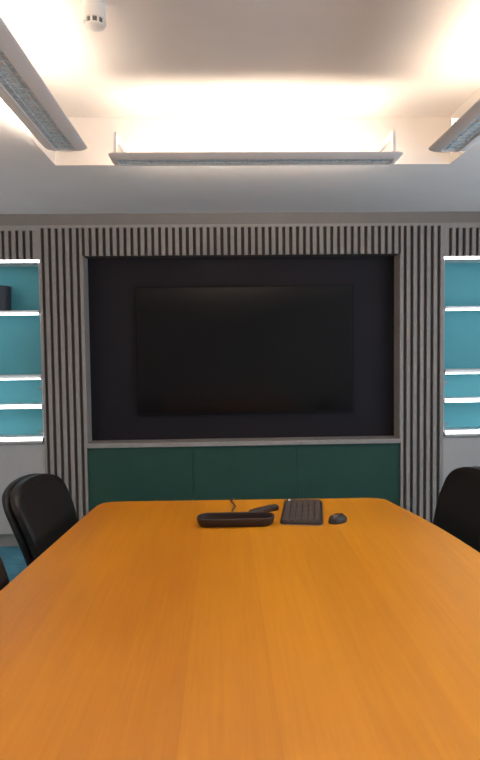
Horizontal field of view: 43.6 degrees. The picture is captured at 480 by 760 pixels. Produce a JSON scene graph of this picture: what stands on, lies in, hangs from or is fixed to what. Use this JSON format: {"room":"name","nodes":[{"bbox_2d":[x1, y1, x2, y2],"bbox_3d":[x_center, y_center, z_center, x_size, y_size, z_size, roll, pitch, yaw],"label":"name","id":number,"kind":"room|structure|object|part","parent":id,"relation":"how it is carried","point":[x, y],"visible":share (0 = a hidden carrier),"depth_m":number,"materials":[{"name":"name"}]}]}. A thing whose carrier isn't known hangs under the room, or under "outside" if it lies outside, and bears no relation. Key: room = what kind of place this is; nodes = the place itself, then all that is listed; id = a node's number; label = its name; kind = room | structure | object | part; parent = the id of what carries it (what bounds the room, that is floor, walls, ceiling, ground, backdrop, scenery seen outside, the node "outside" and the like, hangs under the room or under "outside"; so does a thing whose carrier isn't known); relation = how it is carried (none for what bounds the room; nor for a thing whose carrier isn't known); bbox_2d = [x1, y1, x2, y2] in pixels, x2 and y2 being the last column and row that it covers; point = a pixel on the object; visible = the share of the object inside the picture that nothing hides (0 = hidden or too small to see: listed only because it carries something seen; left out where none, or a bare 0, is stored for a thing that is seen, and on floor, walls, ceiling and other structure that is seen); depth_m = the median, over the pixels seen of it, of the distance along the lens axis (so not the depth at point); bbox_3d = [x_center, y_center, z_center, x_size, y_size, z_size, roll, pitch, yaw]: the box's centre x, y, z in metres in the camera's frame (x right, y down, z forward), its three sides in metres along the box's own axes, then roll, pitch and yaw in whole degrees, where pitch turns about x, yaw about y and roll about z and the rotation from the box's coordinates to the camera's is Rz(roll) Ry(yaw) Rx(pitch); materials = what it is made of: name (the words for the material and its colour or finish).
{"room":"conference room","nodes":[
{"label":"conference room","id":0,"kind":"room"},
{"bbox_2d":[0,546,26,581],"bbox_3d":[0.134,1.465,1.280,5.800,0.100,7.600,-1,3,-2],"label":"floor","id":1,"kind":"structure","parent":0,"point":[14,562],"depth_m":4.27,"materials":[{"name":"blue carpet"}]},
{"bbox_2d":[0,556,9,590],"bbox_3d":[-0.576,0.933,1.833,0.733,0.922,0.613,-1,3,-2],"label":"chair","id":2,"kind":"object","parent":1,"relation":"on","point":[4,580],"visible":0.11,"depth_m":2.00,"materials":[{"name":"black leather"}]},
{"bbox_2d":[0,442,44,545],"bbox_3d":[-2.142,0.874,4.635,1.356,0.795,0.250,-1,3,-2],"label":"base cabinet","id":3,"kind":"object","parent":1,"relation":"on","point":[17,460],"visible":0.39,"depth_m":4.51,"materials":[{"name":"grey laminate"}]},
{"bbox_2d":[0,434,43,443],"bbox_3d":[-2.154,0.452,4.603,1.341,0.045,0.272,-1,3,-2],"label":"shelf","id":4,"kind":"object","parent":3,"relation":"on","point":[15,438],"depth_m":4.48,"materials":[{"name":"white"}]},
{"bbox_2d":[0,260,43,437],"bbox_3d":[-2.054,-0.225,4.574,1.157,1.330,0.262,-1,3,-2],"label":"shelving unit","id":5,"kind":"object","parent":4,"relation":"on","point":[21,378],"visible":0.67,"depth_m":4.69,"materials":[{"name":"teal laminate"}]},
{"bbox_2d":[0,285,11,310],"bbox_3d":[-1.837,-0.615,4.554,0.200,0.194,0.200,-1,3,-2],"label":"tub","id":6,"kind":"object","parent":5,"relation":"on","point":[5,291],"visible":0.82,"depth_m":4.50,"materials":[{"name":"grey plastic"}]},
{"bbox_2d":[0,225,38,259],"bbox_3d":[-2.160,-1.005,4.414,1.357,0.246,0.040,-1,3,-2],"label":"panel","id":7,"kind":"object","parent":5,"relation":"attached to","point":[17,242],"visible":1,"depth_m":4.41,"materials":[{"name":"grey"}]},
{"bbox_3d":[-2.162,-1.109,4.400,1.357,0.037,0.022,-1,3,-2],"label":"rail","id":8,"kind":"part","parent":7,"relation":"part of","materials":[{"name":"grey wood"}]},
{"bbox_3d":[-2.058,-0.505,4.553,1.121,0.020,0.240,-1,3,-2],"label":"shelf","id":9,"kind":"part","parent":5,"relation":"part of","materials":[{"name":"white"}]},
{"bbox_3d":[-2.049,0.202,4.589,1.121,0.020,0.240,-1,3,-2],"label":"shelf","id":10,"kind":"part","parent":5,"relation":"part of","materials":[{"name":"white"}]},
{"bbox_3d":[-2.052,-0.022,4.577,1.121,0.024,0.240,-1,3,-2],"label":"shelf","id":11,"kind":"part","parent":5,"relation":"part of","materials":[{"name":"white"}]},
{"bbox_3d":[-1.485,-0.234,4.597,0.018,1.330,0.212,-1,3,-2],"label":"panel","id":12,"kind":"part","parent":5,"relation":"part of","materials":[{"name":"grey laminate"}]},
{"bbox_2d":[2,473,77,566],"bbox_3d":[-0.610,0.890,2.680,0.733,0.922,0.613,0,3,4],"label":"chair","id":13,"kind":"object","parent":1,"relation":"on","point":[39,509],"visible":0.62,"depth_m":2.55,"materials":[{"name":"black leather"}]},
{"bbox_2d":[38,225,88,520],"bbox_3d":[-1.313,0.063,4.493,0.313,2.408,0.040,-1,3,-2],"label":"panel","id":14,"kind":"object","parent":1,"relation":"on","point":[60,246],"visible":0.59,"depth_m":4.47,"materials":[{"name":"grey"}]},
{"bbox_3d":[-1.327,-1.129,4.423,0.313,0.020,0.022,-1,3,-2],"label":"rail","id":15,"kind":"part","parent":14,"relation":"part of","materials":[{"name":"grey wood"}]},
{"bbox_2d":[0,498,479,759],"bbox_3d":[0.082,1.036,1.557,1.680,0.730,2.956,-1,3,-2],"label":"conference table","id":16,"kind":"object","parent":1,"relation":"on","point":[145,631],"visible":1,"depth_m":1.55,"materials":[{"name":"brown wood"}]},
{"bbox_2d":[197,511,273,527],"bbox_3d":[-0.018,0.601,2.579,0.334,0.038,0.112,-1,3,-2],"label":"oval tray","id":17,"kind":"object","parent":16,"relation":"on","point":[216,519],"visible":1,"depth_m":2.54,"materials":[{"name":"black plastic"}]},
{"bbox_2d":[249,504,278,511],"bbox_3d":[0.110,0.596,2.763,0.164,0.025,0.040,-3,4,-40],"label":"remote control","id":18,"kind":"object","parent":16,"relation":"on","point":[273,507],"visible":0.9,"depth_m":2.76,"materials":[{"name":"black plastic"}]},
{"bbox_2d":[280,499,322,525],"bbox_3d":[0.284,0.598,2.733,0.182,0.020,0.374,0,3,7],"label":"keyboard","id":19,"kind":"object","parent":16,"relation":"on","point":[307,512],"visible":1,"depth_m":2.68,"materials":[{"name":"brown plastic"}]},
{"bbox_2d":[328,513,346,524],"bbox_3d":[0.423,0.596,2.595,0.102,0.035,0.064,-3,4,-40],"label":"computer mouse","id":20,"kind":"object","parent":16,"relation":"on","point":[337,518],"visible":1,"depth_m":2.57,"materials":[{"name":"black plastic"}]},
{"bbox_2d":[87,443,399,511],"bbox_3d":[0.040,0.871,4.588,2.375,0.751,0.030,-1,3,-2],"label":"wall panel","id":21,"kind":"object","parent":1,"relation":"on","point":[321,471],"visible":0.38,"depth_m":4.56,"materials":[{"name":"green paint"}]},
{"bbox_3d":[-0.751,0.843,4.559,0.789,0.671,0.020,-1,3,-2],"label":"panel","id":22,"kind":"part","parent":21,"relation":"part of","materials":[{"name":"green fabric"}]},
{"bbox_3d":[0.040,0.832,4.581,0.789,0.671,0.020,-1,3,-2],"label":"panel","id":23,"kind":"part","parent":21,"relation":"part of","materials":[{"name":"green fabric"}]},
{"bbox_3d":[0.831,0.821,4.603,0.789,0.671,0.020,-1,3,-2],"label":"panel","id":24,"kind":"part","parent":21,"relation":"part of","materials":[{"name":"green fabric"}]},
{"bbox_2d":[400,223,443,523],"bbox_3d":[1.381,0.026,4.569,0.327,2.408,0.040,-1,3,-2],"label":"panel","id":25,"kind":"object","parent":1,"relation":"on","point":[421,244],"visible":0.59,"depth_m":4.55,"materials":[{"name":"grey"}]},
{"bbox_3d":[1.367,-1.165,4.499,0.327,0.020,0.022,-1,3,-2],"label":"rail","id":26,"kind":"part","parent":25,"relation":"part of","materials":[{"name":"grey wood"}]},
{"bbox_2d":[433,466,479,552],"bbox_3d":[0.791,0.874,2.670,0.733,0.922,0.613,-1,3,-5],"label":"chair","id":27,"kind":"object","parent":1,"relation":"on","point":[457,511],"visible":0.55,"depth_m":2.73,"materials":[{"name":"black leather"}]},
{"bbox_2d":[443,436,479,483],"bbox_3d":[2.215,0.814,4.758,1.327,0.795,0.250,-1,3,-2],"label":"base cabinet","id":28,"kind":"object","parent":1,"relation":"on","point":[458,451],"visible":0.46,"depth_m":4.61,"materials":[{"name":"grey laminate"}]},
{"bbox_2d":[443,427,479,435],"bbox_3d":[2.217,0.392,4.726,1.312,0.045,0.272,-1,3,-2],"label":"countertop","id":29,"kind":"structure","parent":28,"relation":"on","point":[452,431],"depth_m":4.58,"materials":[{"name":"white"}]},
{"bbox_2d":[443,256,479,430],"bbox_3d":[2.101,-0.282,4.691,1.128,1.330,0.262,-1,3,-2],"label":"shelving unit","id":30,"kind":"object","parent":29,"relation":"on","point":[461,385],"visible":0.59,"depth_m":4.79,"materials":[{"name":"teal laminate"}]},
{"bbox_3d":[1.546,-0.275,4.683,0.018,1.330,0.212,-1,3,-2],"label":"panel","id":31,"kind":"part","parent":30,"relation":"part of","materials":[{"name":"grey laminate"}]},
{"bbox_2d":[444,223,479,256],"bbox_3d":[2.195,-1.064,4.537,1.328,0.246,0.040,-1,3,-2],"label":"panel","id":32,"kind":"object","parent":30,"relation":"attached to","point":[460,239],"visible":1,"depth_m":4.51,"materials":[{"name":"grey"}]},
{"bbox_3d":[2.194,-1.168,4.523,1.328,0.037,0.022,-1,3,-2],"label":"rail","id":33,"kind":"part","parent":32,"relation":"part of","materials":[{"name":"grey wood"}]},
{"bbox_3d":[2.107,0.146,4.706,1.092,0.020,0.240,-1,3,-2],"label":"shelf","id":34,"kind":"part","parent":30,"relation":"part of","materials":[{"name":"white"}]},
{"bbox_3d":[2.104,-0.079,4.695,1.092,0.024,0.240,-1,3,-2],"label":"shelf","id":35,"kind":"part","parent":30,"relation":"part of","materials":[{"name":"white"}]},
{"bbox_3d":[2.098,-0.561,4.670,1.092,0.020,0.240,-1,3,-2],"label":"shelf","id":36,"kind":"part","parent":30,"relation":"part of","materials":[{"name":"white"}]},
{"bbox_2d":[0,0,479,213],"bbox_3d":[0.101,-1.230,1.143,5.800,0.318,7.600,-1,3,-2],"label":"ceiling","id":37,"kind":"structure","parent":0,"point":[163,75],"depth_m":3.02,"materials":[{"name":"paint"}]},
{"bbox_2d":[0,16,86,150],"bbox_3d":[-0.812,-1.077,1.445,0.278,0.160,2.760,-1,3,-2],"label":"pendant light","id":38,"kind":"object","parent":37,"relation":"attached to","point":[23,90],"visible":1,"depth_m":2.25,"materials":[{"name":"white metal"}]},
{"bbox_2d":[0,49,72,147],"bbox_3d":[-0.772,-1.007,1.449,0.092,0.002,2.686,-1,3,-2],"label":"diffuser","id":39,"kind":"object","parent":38,"relation":"attached to","point":[15,85],"depth_m":2.27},
{"bbox_2d":[82,0,106,31],"bbox_3d":[-0.529,-1.327,2.181,0.088,0.094,0.088,-1,3,-2],"label":"smoke detector","id":40,"kind":"object","parent":37,"relation":"attached to","point":[94,20],"visible":1,"depth_m":2.15,"materials":[{"name":"white plastic"}]},
{"bbox_2d":[0,211,479,225],"bbox_3d":[0.008,-1.199,4.472,5.800,0.082,0.050,-1,3,-2],"label":"trim","id":41,"kind":"structure","parent":37,"relation":"attached to","point":[305,217],"depth_m":4.45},
{"bbox_2d":[108,130,402,165],"bbox_3d":[0.075,-1.172,3.092,1.440,0.160,0.398,-1,3,-2],"label":"pendant light","id":42,"kind":"object","parent":37,"relation":"attached to","point":[379,157],"visible":1,"depth_m":2.95,"materials":[{"name":"white metal"}]},
{"bbox_2d":[119,160,390,163],"bbox_3d":[0.079,-1.096,2.997,1.366,0.002,0.092,-1,3,-2],"label":"diffuser","id":43,"kind":"object","parent":42,"relation":"attached to","point":[120,161],"depth_m":3.02,"materials":[{"name":"grey plastic"}]},
{"bbox_2d":[428,98,479,151],"bbox_3d":[1.078,-1.104,1.518,0.274,0.160,2.780,-1,3,-2],"label":"pendant light","id":44,"kind":"object","parent":37,"relation":"attached to","point":[462,134],"visible":1,"depth_m":2.67,"materials":[{"name":"white metal"}]},
{"bbox_2d":[444,116,479,148],"bbox_3d":[1.042,-1.033,1.520,0.092,0.002,2.706,-1,3,-2],"label":"diffuser","id":45,"kind":"object","parent":44,"relation":"attached to","point":[468,133],"depth_m":2.68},
{"bbox_2d":[82,253,400,447],"bbox_3d":[0.025,-0.227,4.582,2.375,1.440,0.181,-1,3,-2],"label":"niche","id":46,"kind":"object","parent":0,"point":[109,283],"visible":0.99,"depth_m":4.64,"materials":[{"name":"black paint"}]},
{"bbox_2d":[81,223,400,256],"bbox_3d":[0.017,-1.045,4.475,2.375,0.225,0.040,-1,3,-2],"label":"panel","id":47,"kind":"object","parent":46,"relation":"attached to","point":[332,238],"visible":1,"depth_m":4.46,"materials":[{"name":"grey"}]},
{"bbox_3d":[0.016,-1.147,4.461,2.375,0.020,0.022,-1,3,-2],"label":"rail","id":48,"kind":"part","parent":47,"relation":"part of","materials":[{"name":"grey wood"}]},
{"bbox_2d":[135,285,353,415],"bbox_3d":[0.040,-0.231,4.636,1.676,0.988,0.032,-1,3,-2],"label":"television","id":49,"kind":"object","parent":46,"relation":"attached to","point":[249,349],"visible":1,"depth_m":4.62,"materials":[{"name":"black"}]}
]}

